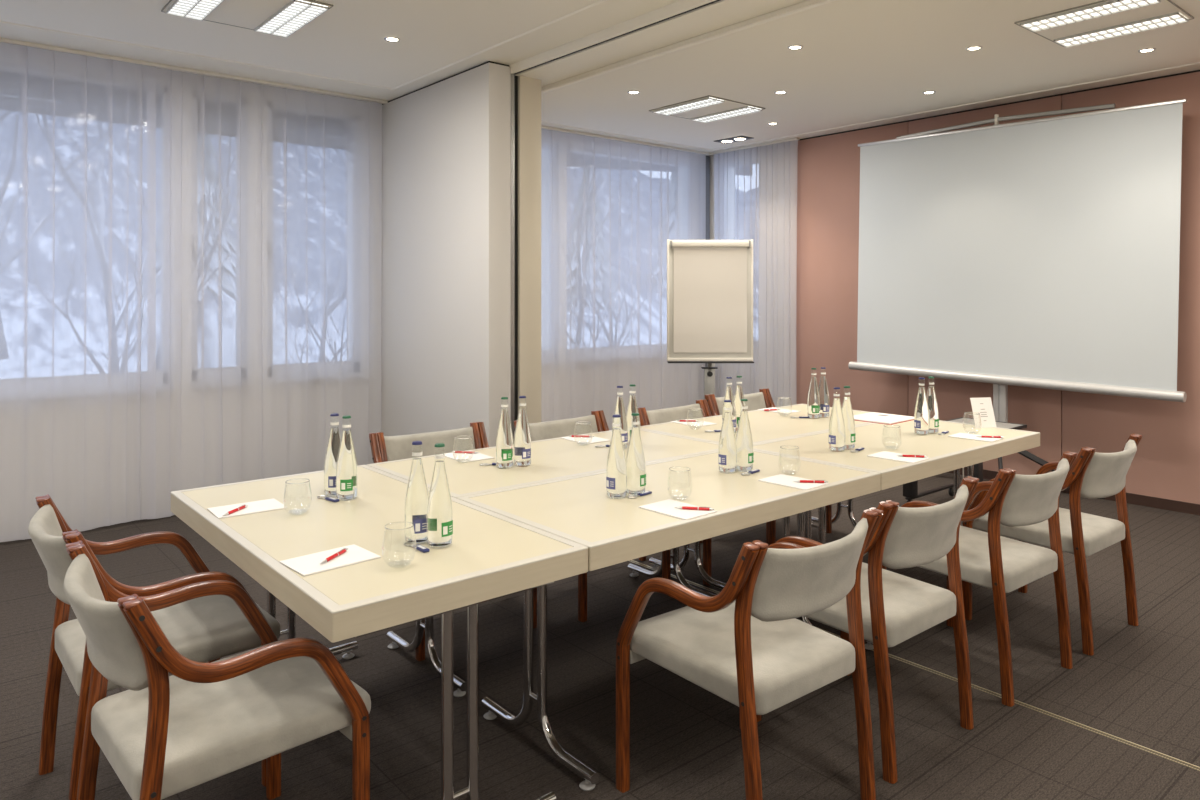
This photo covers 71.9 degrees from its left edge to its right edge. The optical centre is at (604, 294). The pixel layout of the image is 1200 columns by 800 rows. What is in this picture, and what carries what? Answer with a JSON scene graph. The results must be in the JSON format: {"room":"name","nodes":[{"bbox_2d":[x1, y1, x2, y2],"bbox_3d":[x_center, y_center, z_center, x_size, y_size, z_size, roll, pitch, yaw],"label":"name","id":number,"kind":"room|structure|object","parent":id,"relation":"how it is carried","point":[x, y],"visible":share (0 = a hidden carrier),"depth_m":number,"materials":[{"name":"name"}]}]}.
{"room":"conference room","nodes":[
{"label":"conference room","id":0,"kind":"room"},
{"bbox_2d":[381,63,510,446],"bbox_3d":[-1.161,-0.006,5.820,0.165,2.890,1.560,0,0,-40],"label":"wall partition","id":1,"kind":"structure","parent":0,"point":[446,300],"depth_m":5.54,"materials":[{"name":"paint"}]},
{"bbox_2d":[0,38,387,103],"bbox_3d":[-3.510,-1.456,4.699,4.870,0.021,0.050,0,0,-40],"label":"trim","id":2,"kind":"structure","parent":1,"relation":"attached to","point":[4,40],"depth_m":5.40,"materials":[{"name":"paint"}]},
{"bbox_2d":[0,42,155,541],"bbox_3d":[-4.031,-0.010,4.255,3.100,2.874,0.055,0,0,-40],"label":"curtain","id":3,"kind":"object","parent":2,"relation":"hanging from","point":[78,132],"visible":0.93,"depth_m":4.97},
{"bbox_2d":[156,68,381,518],"bbox_3d":[-2.290,-0.010,5.759,1.590,2.874,0.049,0,0,-40],"label":"curtain","id":4,"kind":"object","parent":2,"relation":"hanging from","point":[269,198],"visible":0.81,"depth_m":5.70,"materials":[{"name":"fabric"}]},
{"bbox_2d":[382,61,508,104],"bbox_3d":[-1.161,-1.459,5.832,0.150,0.015,1.540,0,0,-40],"label":"trim","id":5,"kind":"structure","parent":1,"relation":"on","point":[488,61],"depth_m":5.55,"materials":[{"name":"black"}]},
{"bbox_2d":[511,74,513,443],"bbox_3d":[-1.087,0.014,5.882,0.027,2.850,1.560,0,0,-40],"label":"trim","id":6,"kind":"structure","parent":1,"relation":"attached to","point":[512,75],"depth_m":5.29,"materials":[{"name":"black metal"}]},
{"bbox_2d":[514,75,517,437],"bbox_3d":[-1.069,0.014,5.913,0.042,2.850,1.535,0,0,-40],"label":"trim","id":7,"kind":"structure","parent":1,"relation":"attached to","point":[515,77],"depth_m":5.33,"materials":[{"name":"black"}]},
{"bbox_2d":[518,76,540,423],"bbox_3d":[-0.980,0.015,5.973,0.171,2.848,1.560,0,0,-40],"label":"door frame","id":8,"kind":"structure","parent":1,"relation":"attached to","point":[529,89],"depth_m":5.38,"materials":[{"name":"beige laminate"}]},
{"bbox_2d":[514,0,719,74],"bbox_3d":[0.877,-1.431,3.588,0.033,0.028,7.600,0,0,-40],"label":"trim","id":9,"kind":"structure","parent":1,"relation":"attached to","point":[716,0],"depth_m":4.51,"materials":[{"name":"black"}]},
{"bbox_2d":[509,0,780,80],"bbox_3d":[0.966,-1.438,3.663,0.300,0.057,7.600,0,0,-40],"label":"ceiling beam","id":10,"kind":"structure","parent":1,"relation":"attached to","point":[720,10],"depth_m":4.52,"materials":[{"name":"white paint"}]},
{"bbox_2d":[0,472,1199,799],"bbox_3d":[0.340,1.499,3.265,9.100,0.120,8.000,0,0,-40],"label":"floor","id":11,"kind":"structure","parent":0,"point":[1140,684],"depth_m":2.91,"materials":[{"name":"carpet"}]},
{"bbox_2d":[28,494,279,799],"bbox_3d":[-1.350,1.025,2.477,0.611,0.829,0.564,0,0,-41],"label":"armchair","id":12,"kind":"object","parent":11,"relation":"on","point":[211,628],"visible":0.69,"depth_m":2.42,"materials":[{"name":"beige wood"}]},
{"bbox_2d":[63,540,370,799],"bbox_3d":[-0.947,1.025,2.014,0.611,0.829,0.564,0,0,-43],"label":"armchair","id":13,"kind":"object","parent":11,"relation":"on","point":[163,736],"visible":1,"depth_m":1.90,"materials":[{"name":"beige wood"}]},
{"bbox_2d":[171,465,587,799],"bbox_3d":[-0.791,1.068,2.613,0.727,0.738,1.459,0,0,-40],"label":"conference table","id":14,"kind":"object","parent":11,"relation":"on","point":[490,555],"visible":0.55,"depth_m":2.24,"materials":[{"name":"laminate"}]},
{"bbox_2d":[207,498,287,518],"bbox_3d":[-1.164,0.697,2.701,0.211,0.004,0.149,0,0,-38],"label":"pad","id":15,"kind":"object","parent":14,"relation":"on","point":[266,505],"visible":1,"depth_m":2.69,"materials":[{"name":"white paper"}]},
{"bbox_2d":[222,504,247,515],"bbox_3d":[-1.181,0.690,2.648,0.010,0.012,0.129,0,0,10],"label":"ballpoint pen","id":16,"kind":"object","parent":15,"relation":"on","point":[244,505],"visible":1,"depth_m":2.65,"materials":[{"name":"red plastic"}]},
{"bbox_2d":[283,478,311,514],"bbox_3d":[-0.978,0.646,2.639,0.087,0.106,0.087,0,0,-40],"label":"drinking glass","id":17,"kind":"object","parent":14,"relation":"on","point":[297,478],"visible":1,"depth_m":2.63,"materials":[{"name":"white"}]},
{"bbox_2d":[317,495,338,501],"bbox_3d":[-0.941,0.695,2.822,0.111,0.009,0.033,0,0,40],"label":"bottle opener","id":18,"kind":"object","parent":14,"relation":"on","point":[325,497],"visible":1,"depth_m":2.81,"materials":[{"name":"silver metal"}]},
{"bbox_2d":[279,544,380,575],"bbox_3d":[-0.721,0.697,2.179,0.211,0.004,0.149,0,0,-44],"label":"pad","id":19,"kind":"object","parent":14,"relation":"on","point":[305,565],"visible":1,"depth_m":2.16,"materials":[{"name":"grey"}]},
{"bbox_2d":[320,548,347,563],"bbox_3d":[-0.713,0.690,2.185,0.010,0.012,0.129,0,0,15],"label":"ballpoint pen","id":20,"kind":"object","parent":19,"relation":"on","point":[344,550],"visible":1,"depth_m":2.18,"materials":[{"name":"red plastic"}]},
{"bbox_2d":[324,413,340,496],"bbox_3d":[-0.940,0.557,2.888,0.073,0.284,0.075,0,0,-18],"label":"water bottle","id":21,"kind":"object","parent":14,"relation":"on","point":[333,447],"visible":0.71,"depth_m":2.86,"materials":[{"name":"clear glass"}]},
{"bbox_2d":[336,415,357,500],"bbox_3d":[-0.882,0.557,2.836,0.073,0.284,0.075,0,0,-17],"label":"water bottle","id":22,"kind":"object","parent":14,"relation":"on","point":[346,471],"visible":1,"depth_m":2.81,"materials":[{"name":"clear glass"}]},
{"bbox_2d":[382,522,415,568],"bbox_3d":[-0.527,0.646,2.129,0.087,0.106,0.087,0,0,-40],"label":"drinking glass","id":23,"kind":"object","parent":14,"relation":"on","point":[393,522],"visible":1,"depth_m":2.12,"materials":[{"name":"white"}]},
{"bbox_2d":[404,441,428,544],"bbox_3d":[-0.528,0.557,2.340,0.073,0.284,0.075,0,0,-33],"label":"water bottle","id":24,"kind":"object","parent":14,"relation":"on","point":[416,503],"visible":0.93,"depth_m":2.31,"materials":[{"name":"blue"}]},
{"bbox_2d":[404,542,429,552],"bbox_3d":[-0.517,0.695,2.284,0.033,0.009,0.111,0,0,-42],"label":"bottle opener","id":25,"kind":"object","parent":14,"relation":"on","point":[421,548],"visible":1,"depth_m":2.26,"materials":[{"name":"blue plastic"}]},
{"bbox_2d":[426,443,452,548],"bbox_3d":[-0.458,0.557,2.305,0.075,0.284,0.073,0,0,37],"label":"water bottle","id":26,"kind":"object","parent":14,"relation":"on","point":[439,509],"visible":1,"depth_m":2.28,"materials":[{"name":"green"}]},
{"bbox_2d":[369,422,536,660],"bbox_3d":[-0.665,1.025,3.627,0.564,0.829,0.611,0,0,-37],"label":"armchair","id":27,"kind":"object","parent":11,"relation":"on","point":[383,448],"visible":0.35,"depth_m":3.81,"materials":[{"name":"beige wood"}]},
{"bbox_2d":[367,429,718,696],"bbox_3d":[-0.184,1.068,3.604,1.471,0.738,0.727,0,0,-40],"label":"conference table","id":28,"kind":"object","parent":11,"relation":"on","point":[554,458],"visible":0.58,"depth_m":3.39,"materials":[{"name":"laminate"}]},
{"bbox_2d":[440,450,493,461],"bbox_3d":[-0.593,0.697,3.570,0.149,0.004,0.211,0,0,-38],"label":"pad","id":29,"kind":"object","parent":28,"relation":"on","point":[458,456],"visible":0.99,"depth_m":3.56,"materials":[{"name":"grey"}]},
{"bbox_2d":[452,450,479,453],"bbox_3d":[-0.604,0.690,3.624,0.129,0.012,0.010,0,0,9],"label":"ballpoint pen","id":30,"kind":"object","parent":29,"relation":"on","point":[454,451],"visible":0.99,"depth_m":3.62,"materials":[{"name":"red plastic"}]},
{"bbox_2d":[496,397,513,468],"bbox_3d":[-0.403,0.557,3.351,0.073,0.284,0.075,0,0,-27],"label":"water bottle","id":31,"kind":"object","parent":28,"relation":"on","point":[504,440],"visible":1,"depth_m":3.33,"materials":[{"name":"green"}]},
{"bbox_2d":[514,396,531,466],"bbox_3d":[-0.334,0.557,3.388,0.073,0.284,0.075,0,0,-36],"label":"water bottle","id":32,"kind":"object","parent":28,"relation":"on","point":[522,441],"visible":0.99,"depth_m":3.37,"materials":[{"name":"blue"}]},
{"bbox_2d":[560,434,610,443],"bbox_3d":[-0.092,0.697,3.993,0.149,0.004,0.211,0,0,-38],"label":"pad","id":33,"kind":"object","parent":28,"relation":"on","point":[587,440],"visible":0.91,"depth_m":3.97,"materials":[{"name":"grey"}]},
{"bbox_2d":[612,386,627,447],"bbox_3d":[0.072,0.557,3.764,0.073,0.284,0.075,0,0,-39],"label":"water bottle","id":34,"kind":"object","parent":28,"relation":"on","point":[619,409],"visible":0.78,"depth_m":3.74,"materials":[{"name":"blue"}]},
{"bbox_2d":[626,384,640,446],"bbox_3d":[0.132,0.557,3.824,0.073,0.284,0.075,0,0,-18],"label":"water bottle","id":35,"kind":"object","parent":28,"relation":"on","point":[632,406],"visible":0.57,"depth_m":3.80,"materials":[{"name":"green"}]},
{"bbox_2d":[513,410,670,621],"bbox_3d":[-0.063,1.025,4.018,0.564,0.829,0.611,0,0,-42],"label":"armchair","id":36,"kind":"object","parent":11,"relation":"on","point":[565,427],"visible":0.25,"depth_m":4.17,"materials":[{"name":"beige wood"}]},
{"bbox_2d":[457,450,879,790],"bbox_3d":[0.288,1.068,3.045,1.471,0.738,0.727,0,0,-40],"label":"conference table","id":37,"kind":"object","parent":11,"relation":"on","point":[577,509],"visible":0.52,"depth_m":2.76,"materials":[{"name":"laminate"}]},
{"bbox_2d":[606,414,626,498],"bbox_3d":[0.043,0.557,2.860,0.073,0.284,0.075,0,0,39],"label":"water bottle","id":38,"kind":"object","parent":37,"relation":"on","point":[616,478],"visible":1,"depth_m":2.84,"materials":[{"name":"blue"}]},
{"bbox_2d":[626,413,645,494],"bbox_3d":[0.110,0.557,2.902,0.075,0.284,0.073,0,0,32],"label":"water bottle","id":39,"kind":"object","parent":37,"relation":"on","point":[635,464],"visible":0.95,"depth_m":2.88,"materials":[{"name":"green"}]},
{"bbox_2d":[627,491,651,498],"bbox_3d":[0.123,0.695,2.873,0.033,0.009,0.111,0,0,45],"label":"bottle opener","id":40,"kind":"object","parent":37,"relation":"on","point":[645,492],"visible":1,"depth_m":2.87,"materials":[{"name":"blue plastic"}]},
{"bbox_2d":[639,499,716,519],"bbox_3d":[0.238,0.697,2.688,0.149,0.004,0.211,0,0,-42],"label":"pad","id":41,"kind":"object","parent":37,"relation":"on","point":[665,507],"visible":1,"depth_m":2.67,"materials":[{"name":"grey"}]},
{"bbox_2d":[674,506,713,510],"bbox_3d":[0.290,0.690,2.674,0.129,0.012,0.010,0,0,10],"label":"ballpoint pen","id":42,"kind":"object","parent":41,"relation":"on","point":[679,507],"visible":1,"depth_m":2.67,"materials":[{"name":"red plastic"}]},
{"bbox_2d":[718,400,736,473],"bbox_3d":[0.486,0.557,3.262,0.075,0.284,0.073,0,0,-44],"label":"water bottle","id":43,"kind":"object","parent":37,"relation":"on","point":[727,456],"visible":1,"depth_m":3.24,"materials":[{"name":"blue"}]},
{"bbox_2d":[736,399,753,471],"bbox_3d":[0.558,0.557,3.296,0.075,0.284,0.073,0,0,40],"label":"water bottle","id":44,"kind":"object","parent":37,"relation":"on","point":[744,445],"visible":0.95,"depth_m":3.27,"materials":[{"name":"green"}]},
{"bbox_2d":[741,469,759,475],"bbox_3d":[0.572,0.695,3.233,0.033,0.009,0.111,0,0,42],"label":"bottle opener","id":45,"kind":"object","parent":37,"relation":"on","point":[755,470],"visible":1,"depth_m":3.23,"materials":[{"name":"blue plastic"}]},
{"bbox_2d":[758,474,828,489],"bbox_3d":[0.704,0.697,3.082,0.149,0.004,0.211,0,0,-43],"label":"pad","id":46,"kind":"object","parent":37,"relation":"on","point":[781,479],"visible":1,"depth_m":3.06,"materials":[{"name":"grey"}]},
{"bbox_2d":[793,480,827,482],"bbox_3d":[0.761,0.690,3.057,0.129,0.012,0.010,0,0,5],"label":"ballpoint pen","id":47,"kind":"object","parent":46,"relation":"on","point":[799,481],"visible":1,"depth_m":3.05,"materials":[{"name":"red plastic"}]},
{"bbox_2d":[638,399,775,585],"bbox_3d":[0.541,1.025,4.472,0.564,0.829,0.611,0,0,-42],"label":"armchair","id":48,"kind":"object","parent":11,"relation":"on","point":[665,415],"visible":0.21,"depth_m":4.58,"materials":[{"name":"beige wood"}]},
{"bbox_2d":[667,239,753,399],"bbox_3d":[0.829,0.502,6.510,0.682,1.872,0.622,0,0,0],"label":"flip chart","id":49,"kind":"object","parent":11,"relation":"on","point":[710,282],"visible":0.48,"depth_m":6.48,"materials":[{"name":"grey"}]},
{"bbox_2d":[667,361,753,362],"bbox_3d":[0.831,0.528,6.465,0.670,0.012,0.070,0,0,0],"label":"tray","id":50,"kind":"object","parent":49,"relation":"on","point":[667,361],"depth_m":6.44,"materials":[{"name":"black metal"}]},
{"bbox_2d":[616,507,883,799],"bbox_3d":[0.417,1.025,2.383,0.564,0.829,0.611,0,0,-39],"label":"armchair","id":51,"kind":"object","parent":11,"relation":"on","point":[745,644],"visible":1,"depth_m":2.24,"materials":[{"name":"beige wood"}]},
{"bbox_2d":[641,404,871,588],"bbox_3d":[0.943,1.068,4.556,1.471,0.738,0.727,0,0,-40],"label":"conference table","id":52,"kind":"object","parent":11,"relation":"on","point":[766,426],"visible":0.46,"depth_m":4.33,"materials":[{"name":"laminate"}]},
{"bbox_2d":[670,419,716,426],"bbox_3d":[0.486,0.697,4.501,0.149,0.004,0.211,0,0,-39],"label":"pad","id":53,"kind":"object","parent":52,"relation":"on","point":[700,423],"visible":0.94,"depth_m":4.46,"materials":[{"name":"grey"}]},
{"bbox_2d":[722,377,736,432],"bbox_3d":[0.631,0.557,4.178,0.073,0.284,0.075,0,0,-31],"label":"water bottle","id":54,"kind":"object","parent":52,"relation":"on","point":[729,394],"visible":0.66,"depth_m":4.16,"materials":[{"name":"blue"}]},
{"bbox_2d":[734,376,745,431],"bbox_3d":[0.691,0.557,4.231,0.073,0.284,0.075,0,0,-11],"label":"water bottle","id":55,"kind":"object","parent":52,"relation":"on","point":[739,395],"visible":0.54,"depth_m":4.21,"materials":[{"name":"green"}]},
{"bbox_2d":[757,407,800,413],"bbox_3d":[1.052,0.697,4.979,0.149,0.004,0.211,0,0,-40],"label":"pad","id":56,"kind":"object","parent":52,"relation":"on","point":[783,411],"visible":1,"depth_m":4.96,"materials":[{"name":"grey"}]},
{"bbox_2d":[808,368,819,418],"bbox_3d":[1.186,0.557,4.683,0.073,0.284,0.075,0,0,-6],"label":"water bottle","id":57,"kind":"object","parent":52,"relation":"on","point":[813,395],"visible":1,"depth_m":4.66,"materials":[{"name":"green"}]},
{"bbox_2d":[818,367,829,417],"bbox_3d":[1.251,0.557,4.727,0.073,0.284,0.075,0,0,-15],"label":"water bottle","id":58,"kind":"object","parent":52,"relation":"on","point":[823,389],"visible":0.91,"depth_m":4.70,"materials":[{"name":"blue"}]},
{"bbox_2d":[853,412,913,424],"bbox_3d":[1.556,0.694,4.659,0.320,0.010,0.290,0,0,-42],"label":"pad","id":59,"kind":"object","parent":52,"relation":"on","point":[874,417],"visible":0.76,"depth_m":4.61,"materials":[{"name":"white paper"}]},
{"bbox_2d":[704,389,831,543],"bbox_3d":[0.992,1.025,5.039,0.564,0.829,0.611,0,0,-38],"label":"armchair","id":60,"kind":"object","parent":11,"relation":"on","point":[763,399],"visible":0.26,"depth_m":5.15,"materials":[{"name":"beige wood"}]},
{"bbox_2d":[756,476,978,783],"bbox_3d":[0.875,1.025,2.786,0.564,0.829,0.611,0,0,-40],"label":"armchair","id":61,"kind":"object","parent":11,"relation":"on","point":[896,608],"visible":0.65,"depth_m":2.56,"materials":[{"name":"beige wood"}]},
{"bbox_2d":[753,420,1039,649],"bbox_3d":[1.415,1.068,3.997,1.471,0.738,0.727,0,0,-40],"label":"conference table","id":62,"kind":"object","parent":11,"relation":"on","point":[945,453],"visible":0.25,"depth_m":3.81,"materials":[{"name":"laminate"}]},
{"bbox_2d":[828,387,844,451],"bbox_3d":[1.042,0.557,3.707,0.075,0.284,0.073,0,0,-36],"label":"water bottle","id":63,"kind":"object","parent":62,"relation":"on","point":[836,430],"visible":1,"depth_m":3.68,"materials":[{"name":"blue"}]},
{"bbox_2d":[842,386,855,449],"bbox_3d":[1.102,0.557,3.758,0.073,0.284,0.075,0,0,-44],"label":"water bottle","id":64,"kind":"object","parent":62,"relation":"on","point":[850,435],"visible":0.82,"depth_m":3.73,"materials":[{"name":"green"}]},
{"bbox_2d":[867,451,929,462],"bbox_3d":[1.261,0.697,3.553,0.149,0.004,0.211,0,0,-42],"label":"pad","id":65,"kind":"object","parent":62,"relation":"on","point":[887,455],"visible":0.98,"depth_m":3.53,"materials":[{"name":"grey"}]},
{"bbox_2d":[896,455,927,457],"bbox_3d":[1.316,0.690,3.540,0.129,0.012,0.010,0,0,13],"label":"ballpoint pen","id":66,"kind":"object","parent":65,"relation":"on","point":[920,456],"visible":1,"depth_m":3.53,"materials":[{"name":"red plastic"}]},
{"bbox_2d":[914,377,929,434],"bbox_3d":[1.589,0.557,4.144,0.075,0.284,0.073,0,0,-31],"label":"water bottle","id":67,"kind":"object","parent":62,"relation":"on","point":[921,416],"visible":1,"depth_m":4.12,"materials":[{"name":"blue"}]},
{"bbox_2d":[926,377,938,433],"bbox_3d":[1.655,0.557,4.188,0.073,0.284,0.075,0,0,-38],"label":"water bottle","id":68,"kind":"object","parent":62,"relation":"on","point":[931,398],"visible":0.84,"depth_m":4.16,"materials":[{"name":"green"}]},
{"bbox_2d":[948,433,1003,441],"bbox_3d":[1.814,0.697,4.045,0.149,0.004,0.211,0,0,-44],"label":"pad","id":69,"kind":"object","parent":62,"relation":"on","point":[958,435],"visible":1,"depth_m":4.03,"materials":[{"name":"grey"}]},
{"bbox_2d":[970,397,995,427],"bbox_3d":[1.998,0.623,4.373,0.124,0.153,0.062,0,0,-12],"label":"tent card","id":70,"kind":"object","parent":62,"relation":"on","point":[986,418],"visible":0.98,"depth_m":4.37,"materials":[{"name":"white paper"}]},
{"bbox_2d":[630,560,1199,770],"bbox_3d":[1.389,1.437,2.999,0.020,0.003,6.040,0,0,-40],"label":"trim","id":71,"kind":"structure","parent":11,"relation":"in","point":[631,560],"depth_m":2.86,"materials":[{"name":"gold metal"}]},
{"bbox_2d":[903,417,1026,502],"bbox_3d":[2.451,1.137,5.514,0.639,0.603,0.640,0,0,-40],"label":"trolley","id":72,"kind":"object","parent":11,"relation":"on","point":[910,490],"visible":0.32,"depth_m":5.51,"materials":[{"name":"grey"}]},
{"bbox_2d":[950,418,1020,428],"bbox_3d":[2.434,0.846,5.361,0.365,0.014,0.410,0,0,-40],"label":"shelf","id":73,"kind":"object","parent":72,"relation":"attached to","point":[999,424],"depth_m":5.39,"materials":[{"name":"grey"}]},
{"bbox_2d":[882,451,1076,706],"bbox_3d":[1.457,1.025,3.240,0.564,0.829,0.611,0,0,-38],"label":"armchair","id":74,"kind":"object","parent":11,"relation":"on","point":[990,560],"visible":0.72,"depth_m":3.01,"materials":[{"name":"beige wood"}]},
{"bbox_2d":[848,99,1186,498],"bbox_3d":[2.834,0.059,6.062,2.378,2.772,0.563,0,0,40],"label":"projection screen","id":75,"kind":"object","parent":11,"relation":"on","point":[1044,253],"visible":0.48,"depth_m":5.90,"materials":[{"name":"grey fabric"}]},
{"bbox_2d":[962,433,1141,655],"bbox_3d":[1.975,1.025,3.650,0.564,0.829,0.611,0,0,-39],"label":"armchair","id":76,"kind":"object","parent":11,"relation":"on","point":[1092,475],"visible":0.68,"depth_m":3.43,"materials":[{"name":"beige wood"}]},
{"bbox_2d":[0,0,1199,155],"bbox_3d":[0.340,-1.566,3.265,9.100,0.200,8.000,0,0,-40],"label":"ceiling","id":77,"kind":"structure","parent":0,"point":[609,13],"depth_m":5.10,"materials":[{"name":"white paint"}]},
{"bbox_2d":[0,0,599,87],"bbox_3d":[-1.005,-1.446,1.579,4.670,0.040,6.960,0,0,-40],"label":"ceiling panel","id":78,"kind":"object","parent":77,"relation":"attached to","point":[346,42],"visible":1,"depth_m":4.47,"materials":[{"name":"white paint"}]},
{"bbox_2d":[161,0,332,37],"bbox_3d":[-1.778,-1.416,4.114,0.630,0.020,0.630,0,0,-40],"label":"recessed light","id":79,"kind":"object","parent":78,"relation":"attached to","point":[283,18],"visible":1,"depth_m":4.15,"materials":[{"name":"white"}]},
{"bbox_2d":[171,0,220,17],"bbox_3d":[-1.942,-1.418,3.975,0.162,0.004,0.584,0,0,-40],"label":"diffuser","id":80,"kind":"object","parent":79,"relation":"attached to","point":[182,8],"depth_m":4.08,"materials":[{"name":"white"}]},
{"bbox_2d":[261,0,326,34],"bbox_3d":[-1.614,-1.418,4.252,0.162,0.004,0.584,0,0,-40],"label":"diffuser","id":81,"kind":"object","parent":79,"relation":"attached to","point":[292,15],"depth_m":4.20,"materials":[{"name":"white"}]},
{"bbox_2d":[0,0,607,89],"bbox_3d":[-1.004,-1.429,1.587,4.681,0.022,6.971,0,0,-40],"label":"trim","id":82,"kind":"structure","parent":78,"relation":"attached to","point":[600,1],"depth_m":4.79,"materials":[{"name":"white"}]},
{"bbox_2d":[384,37,399,41],"bbox_3d":[-1.184,-1.424,4.622,0.090,0.005,0.090,0,0,-40],"label":"recessed light","id":83,"kind":"object","parent":78,"relation":"attached to","point":[389,39],"visible":1,"depth_m":4.62,"materials":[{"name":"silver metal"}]},
{"bbox_2d":[541,0,1199,149],"bbox_3d":[2.364,-1.446,4.568,2.645,0.040,7.180,0,0,-40],"label":"ceiling panel","id":84,"kind":"object","parent":77,"relation":"attached to","point":[858,61],"visible":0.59,"depth_m":5.22,"materials":[{"name":"white paint"}]},
{"bbox_2d":[649,95,764,122],"bbox_3d":[0.789,-1.416,6.367,0.630,0.020,0.630,0,0,-40],"label":"recessed light","id":85,"kind":"object","parent":84,"relation":"attached to","point":[705,109],"visible":1,"depth_m":6.33,"materials":[{"name":"white"}]},
{"bbox_2d":[659,97,723,113],"bbox_3d":[0.625,-1.418,6.228,0.162,0.004,0.584,0,0,-40],"label":"diffuser","id":86,"kind":"object","parent":85,"relation":"attached to","point":[701,102],"depth_m":6.17,"materials":[{"name":"white"}]},
{"bbox_2d":[695,106,758,121],"bbox_3d":[0.953,-1.418,6.506,0.162,0.004,0.584,0,0,-40],"label":"diffuser","id":87,"kind":"object","parent":85,"relation":"attached to","point":[742,110],"depth_m":6.47,"materials":[{"name":"white"}]},
{"bbox_2d":[714,136,753,143],"bbox_3d":[1.188,-1.420,7.607,0.170,0.012,0.340,0,0,-40],"label":"spotlight","id":88,"kind":"object","parent":84,"relation":"attached to","point":[738,138],"visible":1,"depth_m":7.58,"materials":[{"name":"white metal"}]},
{"bbox_2d":[787,45,802,49],"bbox_3d":[1.102,-1.424,4.772,0.090,0.005,0.090,0,0,-40],"label":"recessed light","id":89,"kind":"object","parent":84,"relation":"attached to","point":[792,47],"visible":1,"depth_m":4.77,"materials":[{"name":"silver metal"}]},
{"bbox_2d":[541,0,1199,150],"bbox_3d":[2.360,-1.429,4.572,2.667,0.022,7.191,0,0,-40],"label":"trim","id":90,"kind":"structure","parent":84,"relation":"attached to","point":[822,2],"depth_m":5.27,"materials":[{"name":"white"}]},
{"bbox_2d":[966,46,981,50],"bbox_3d":[2.140,-1.424,4.790,0.090,0.005,0.090,0,0,-40],"label":"recessed light","id":91,"kind":"object","parent":84,"relation":"attached to","point":[972,48],"visible":1,"depth_m":4.79,"materials":[{"name":"silver metal"}]},
{"bbox_2d":[1014,0,1193,47],"bbox_3d":[2.591,-1.416,4.296,0.630,0.020,0.630,0,0,-40],"label":"recessed light","id":92,"kind":"object","parent":84,"relation":"attached to","point":[1104,19],"visible":1,"depth_m":4.28,"materials":[{"name":"white"}]},
{"bbox_2d":[1025,0,1156,29],"bbox_3d":[2.426,-1.418,4.157,0.162,0.004,0.584,0,0,-40],"label":"diffuser","id":93,"kind":"object","parent":92,"relation":"attached to","point":[1104,7],"depth_m":4.16,"materials":[{"name":"white"}]},
{"bbox_2d":[1059,15,1183,44],"bbox_3d":[2.755,-1.418,4.434,0.162,0.004,0.584,0,0,-40],"label":"diffuser","id":94,"kind":"object","parent":92,"relation":"attached to","point":[1157,21],"depth_m":4.41,"materials":[{"name":"white"}]},
{"bbox_2d":[1138,48,1155,52],"bbox_3d":[3.167,-1.424,4.830,0.090,0.005,0.090,0,0,-40],"label":"recessed light","id":95,"kind":"object","parent":84,"relation":"attached to","point":[1146,50],"visible":1,"depth_m":4.83,"materials":[{"name":"silver metal"}]},
{"bbox_2d":[707,155,714,366],"bbox_3d":[3.583,-0.061,5.991,0.280,3.200,7.980,0,0,-40],"label":"wall","id":96,"kind":"structure","parent":0,"point":[712,226],"depth_m":8.67,"materials":[{"name":"white paint"}]},
{"bbox_2d":[541,125,799,154],"bbox_3d":[0.239,-1.456,7.149,3.200,0.021,1.145,0,0,-40],"label":"trim","id":97,"kind":"structure","parent":96,"relation":"attached to","point":[542,127],"depth_m":7.92,"materials":[{"name":"white plastic"}]},
{"bbox_2d":[541,128,705,429],"bbox_3d":[-0.138,-0.010,7.550,3.100,2.874,0.056,0,0,-40],"label":"curtain","id":98,"kind":"object","parent":97,"relation":"hanging from","point":[610,209],"visible":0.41,"depth_m":7.68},
{"bbox_2d":[714,140,797,406],"bbox_3d":[1.468,-0.010,8.135,0.064,2.874,1.055,0,0,-40],"label":"curtain","id":99,"kind":"object","parent":97,"relation":"hanging from","point":[755,189],"visible":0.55,"depth_m":8.01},
{"bbox_2d":[796,122,907,415],"bbox_3d":[2.189,-0.042,7.409,0.020,2.822,1.149,0,0,-40],"label":"wall panel","id":100,"kind":"object","parent":96,"relation":"attached to","point":[828,167],"visible":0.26,"depth_m":7.53,"materials":[{"name":"paint"}]},
{"bbox_2d":[908,96,1061,474],"bbox_3d":[2.952,-0.042,6.505,0.020,2.822,1.204,0,0,-40],"label":"wall panel","id":101,"kind":"object","parent":96,"relation":"attached to","point":[1040,409],"visible":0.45,"depth_m":6.30,"materials":[{"name":"paint"}]},
{"bbox_2d":[798,70,1199,140],"bbox_3d":[3.899,-1.460,5.387,0.016,0.013,6.450,0,0,-40],"label":"trim","id":102,"kind":"structure","parent":96,"relation":"attached to","point":[1195,70],"depth_m":6.28,"materials":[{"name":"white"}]},
{"bbox_2d":[947,467,1199,515],"bbox_3d":[3.895,1.403,5.384,0.026,0.072,6.450,0,0,-40],"label":"baseboard","id":103,"kind":"structure","parent":96,"relation":"attached to","point":[1136,499],"depth_m":5.60,"materials":[{"name":"brown"}]},
{"bbox_2d":[1062,72,1199,503],"bbox_3d":[3.733,-0.042,5.581,0.020,2.822,1.204,0,0,-40],"label":"wall panel","id":104,"kind":"object","parent":96,"relation":"attached to","point":[1165,464],"visible":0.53,"depth_m":5.53,"materials":[{"name":"paint"}]},
{"bbox_3d":[-2.138,-0.061,6.198,9.100,3.200,0.280,0,0,-40],"label":"wall","id":105,"kind":"structure","parent":0,"visible":0},
{"bbox_2d":[705,156,709,366],"bbox_3d":[1.046,-0.004,8.656,0.107,2.885,0.065,0,0,-40],"label":"trim","id":106,"kind":"structure","parent":105,"relation":"attached to","point":[707,157],"depth_m":8.64,"materials":[{"name":"grey"}]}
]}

